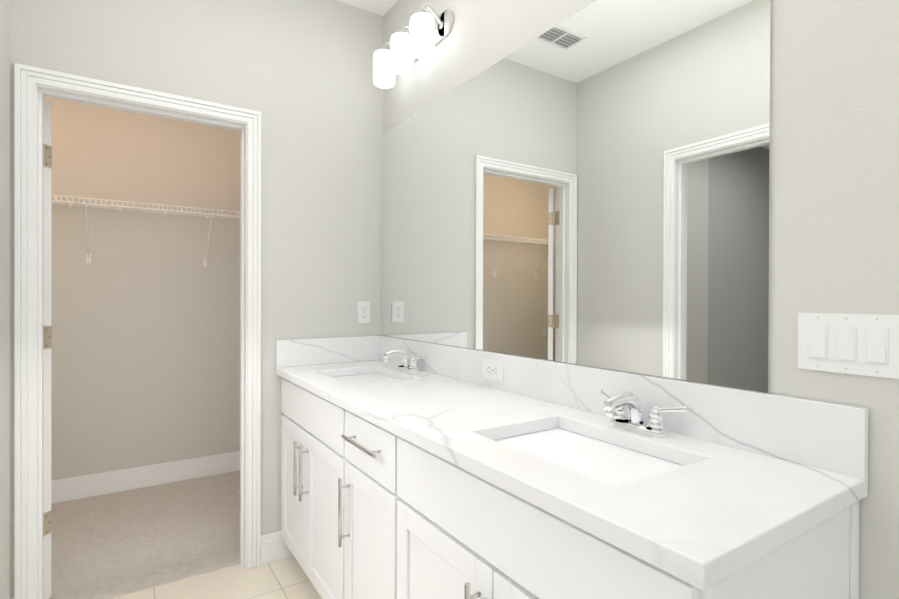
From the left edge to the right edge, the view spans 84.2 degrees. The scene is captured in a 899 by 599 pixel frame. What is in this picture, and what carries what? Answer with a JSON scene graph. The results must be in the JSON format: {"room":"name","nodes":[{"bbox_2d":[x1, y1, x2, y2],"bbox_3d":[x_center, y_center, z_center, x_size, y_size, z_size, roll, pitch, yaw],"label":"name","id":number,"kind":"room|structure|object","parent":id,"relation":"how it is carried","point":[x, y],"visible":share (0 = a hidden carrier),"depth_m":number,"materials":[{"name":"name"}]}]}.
{"room":"bathroom","nodes":[
{"label":"bathroom","id":0,"kind":"room"},
{"bbox_2d":[0,0,10,598],"bbox_3d":[-0.474,-0.101,-0.011,0.120,2.790,4.320,0,0,-33],"label":"wall","id":1,"kind":"structure","parent":0,"point":[5,443],"depth_m":1.75,"materials":[{"name":"white paint"}]},
{"bbox_2d":[43,97,239,480],"bbox_3d":[-2.468,-0.118,2.974,3.170,2.790,0.120,0,0,-33],"label":"wall","id":2,"kind":"structure","parent":0,"point":[145,348],"depth_m":3.22,"materials":[{"name":"white paint"}]},
{"bbox_2d":[51,195,239,266],"bbox_3d":[-2.300,-0.401,2.827,3.034,0.358,0.308,0,0,-33],"label":"wire closet shelf","id":3,"kind":"object","parent":2,"relation":"attached to","point":[88,254],"visible":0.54,"depth_m":3.05,"materials":[{"name":"white metal"}]},
{"bbox_2d":[51,451,239,503],"bbox_3d":[-2.385,1.147,2.956,3.050,0.135,0.015,0,0,-33],"label":"baseboard","id":4,"kind":"structure","parent":2,"relation":"attached to","point":[77,487],"depth_m":3.19,"materials":[{"name":"white wood"}]},
{"bbox_2d":[49,470,239,598],"bbox_3d":[-2.112,1.249,2.432,3.170,0.062,1.430,0,0,-33],"label":"floor","id":5,"kind":"structure","parent":0,"point":[114,545],"depth_m":2.55,"materials":[{"name":"beige carpet"}]},
{"bbox_2d":[10,0,382,597],"bbox_3d":[-1.665,-0.112,1.862,3.050,2.790,0.120,0,0,-33],"label":"wall","id":6,"kind":"structure","parent":0,"point":[298,74],"depth_m":2.36,"materials":[{"name":"white paint"}]},
{"bbox_2d":[43,100,51,598],"bbox_3d":[-1.980,0.206,2.069,0.742,2.011,0.181,0,0,10],"label":"closet door leaf","id":7,"kind":"structure","parent":6,"relation":"in","point":[47,338],"depth_m":2.01,"materials":[{"name":"white wood"}]},
{"bbox_2d":[14,63,260,598],"bbox_3d":[-1.273,0.184,2.122,0.866,2.098,0.156,0,0,-33],"label":"door frame","id":8,"kind":"structure","parent":6,"relation":"attached to","point":[27,78],"depth_m":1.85,"materials":[{"name":"white wood"}]},
{"bbox_2d":[113,564,244,598],"bbox_3d":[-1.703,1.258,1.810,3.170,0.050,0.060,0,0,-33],"label":"door threshold","id":9,"kind":"structure","parent":6,"relation":"attached to","point":[182,583],"depth_m":2.17,"materials":[{"name":"tile"}]},
{"bbox_2d":[261,531,293,565],"bbox_3d":[-0.619,1.167,2.478,0.620,0.135,0.015,0,0,-33],"label":"baseboard","id":10,"kind":"structure","parent":6,"relation":"attached to","point":[274,547],"depth_m":2.34,"materials":[{"name":"white wood"}]},
{"bbox_2d":[276,336,379,366],"bbox_3d":[-0.593,0.255,2.484,0.531,0.128,0.020,0,0,-33],"label":"backsplash","id":11,"kind":"structure","parent":6,"relation":"attached to","point":[291,352],"depth_m":2.46,"materials":[{"name":"white stone"}]},
{"bbox_2d":[357,301,369,323],"bbox_3d":[-0.445,0.067,2.589,0.070,0.114,0.008,0,0,-33],"label":"outlet","id":12,"kind":"object","parent":6,"relation":"attached to","point":[362,306],"visible":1,"depth_m":2.59,"materials":[{"name":"white plastic"}]},
{"bbox_2d":[140,557,321,598],"bbox_3d":[0.148,1.269,0.406,1.620,0.050,4.320,0,0,-33],"label":"floor","id":13,"kind":"structure","parent":0,"point":[287,578],"depth_m":2.14,"materials":[{"name":"beige tile"}]},
{"bbox_2d":[276,371,858,598],"bbox_3d":[-0.033,0.799,1.638,0.564,0.881,2.054,0,0,-33],"label":"bathroom vanity","id":14,"kind":"object","parent":13,"relation":"on","point":[412,469],"depth_m":1.17,"materials":[{"name":"white wood"}]},
{"bbox_2d":[276,359,867,594],"bbox_3d":[-0.030,0.341,1.629,0.531,0.035,2.067,0,0,-33],"label":"countertop","id":15,"kind":"structure","parent":14,"relation":"on","point":[718,514],"depth_m":0.92,"materials":[{"name":"white stone"}]},
{"bbox_2d":[336,371,399,382],"bbox_3d":[-0.361,0.425,2.136,0.348,0.163,0.478,0,0,-33],"label":"sink","id":16,"kind":"object","parent":15,"relation":"in","point":[348,376],"depth_m":2.29,"materials":[{"name":"white ceramic"}]},
{"bbox_2d":[380,347,427,370],"bbox_3d":[-0.228,0.271,2.224,0.150,0.100,0.249,0,0,-33],"label":"faucet","id":17,"kind":"object","parent":15,"relation":"on","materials":[{"name":"silver metal"}]},
{"bbox_2d":[483,358,503,381],"bbox_3d":[0.158,0.258,1.818,0.008,0.074,0.118,0,0,-33],"label":"outlet","id":18,"kind":"object","parent":15,"relation":"attached to","point":[493,370],"visible":1,"depth_m":1.81,"materials":[{"name":"white plastic"}]},
{"bbox_2d":[492,423,687,482],"bbox_3d":[0.298,0.431,1.135,0.348,0.163,0.477,0,0,-33],"label":"sink","id":19,"kind":"object","parent":15,"relation":"in","point":[615,460],"depth_m":1.18,"materials":[{"name":"white ceramic"}]},
{"bbox_2d":[596,387,691,438],"bbox_3d":[0.431,0.277,1.221,0.150,0.100,0.249,0,0,-33],"label":"faucet","id":20,"kind":"object","parent":15,"relation":"on","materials":[{"name":"silver metal"}]},
{"bbox_2d":[337,0,397,15],"bbox_3d":[-0.202,-1.529,1.051,1.740,0.060,5.810,0,0,-33],"label":"ceiling","id":21,"kind":"structure","parent":0,"point":[381,7],"depth_m":2.54,"materials":[{"name":"white paint"}]},
{"bbox_2d":[382,0,898,598],"bbox_3d":[0.470,-0.104,1.502,0.120,2.790,5.810,0,0,-33],"label":"wall","id":22,"kind":"structure","parent":0,"point":[834,222],"depth_m":0.98,"materials":[{"name":"white paint"}]},
{"bbox_2d":[373,4,453,88],"bbox_3d":[-0.188,-1.127,2.242,0.164,0.221,0.504,0,0,-33],"label":"sconce","id":23,"kind":"object","parent":22,"relation":"attached to","point":[421,40],"visible":1,"depth_m":2.17,"materials":[{"name":"white glass"}]},
{"bbox_2d":[381,0,771,392],"bbox_3d":[0.162,-0.339,1.852,0.006,1.065,1.896,0,0,-33],"label":"mirror","id":24,"kind":"object","parent":22,"relation":"attached to","point":[589,185],"visible":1,"depth_m":1.42,"materials":[{"name":"clear glass"}]},
{"bbox_2d":[798,313,898,378],"bbox_3d":[0.756,0.084,0.948,0.010,0.114,0.163,0,0,-33],"label":"switch plate","id":25,"kind":"object","parent":22,"relation":"attached to","point":[863,344],"visible":1,"depth_m":0.94,"materials":[{"name":"white plastic"}]}
]}

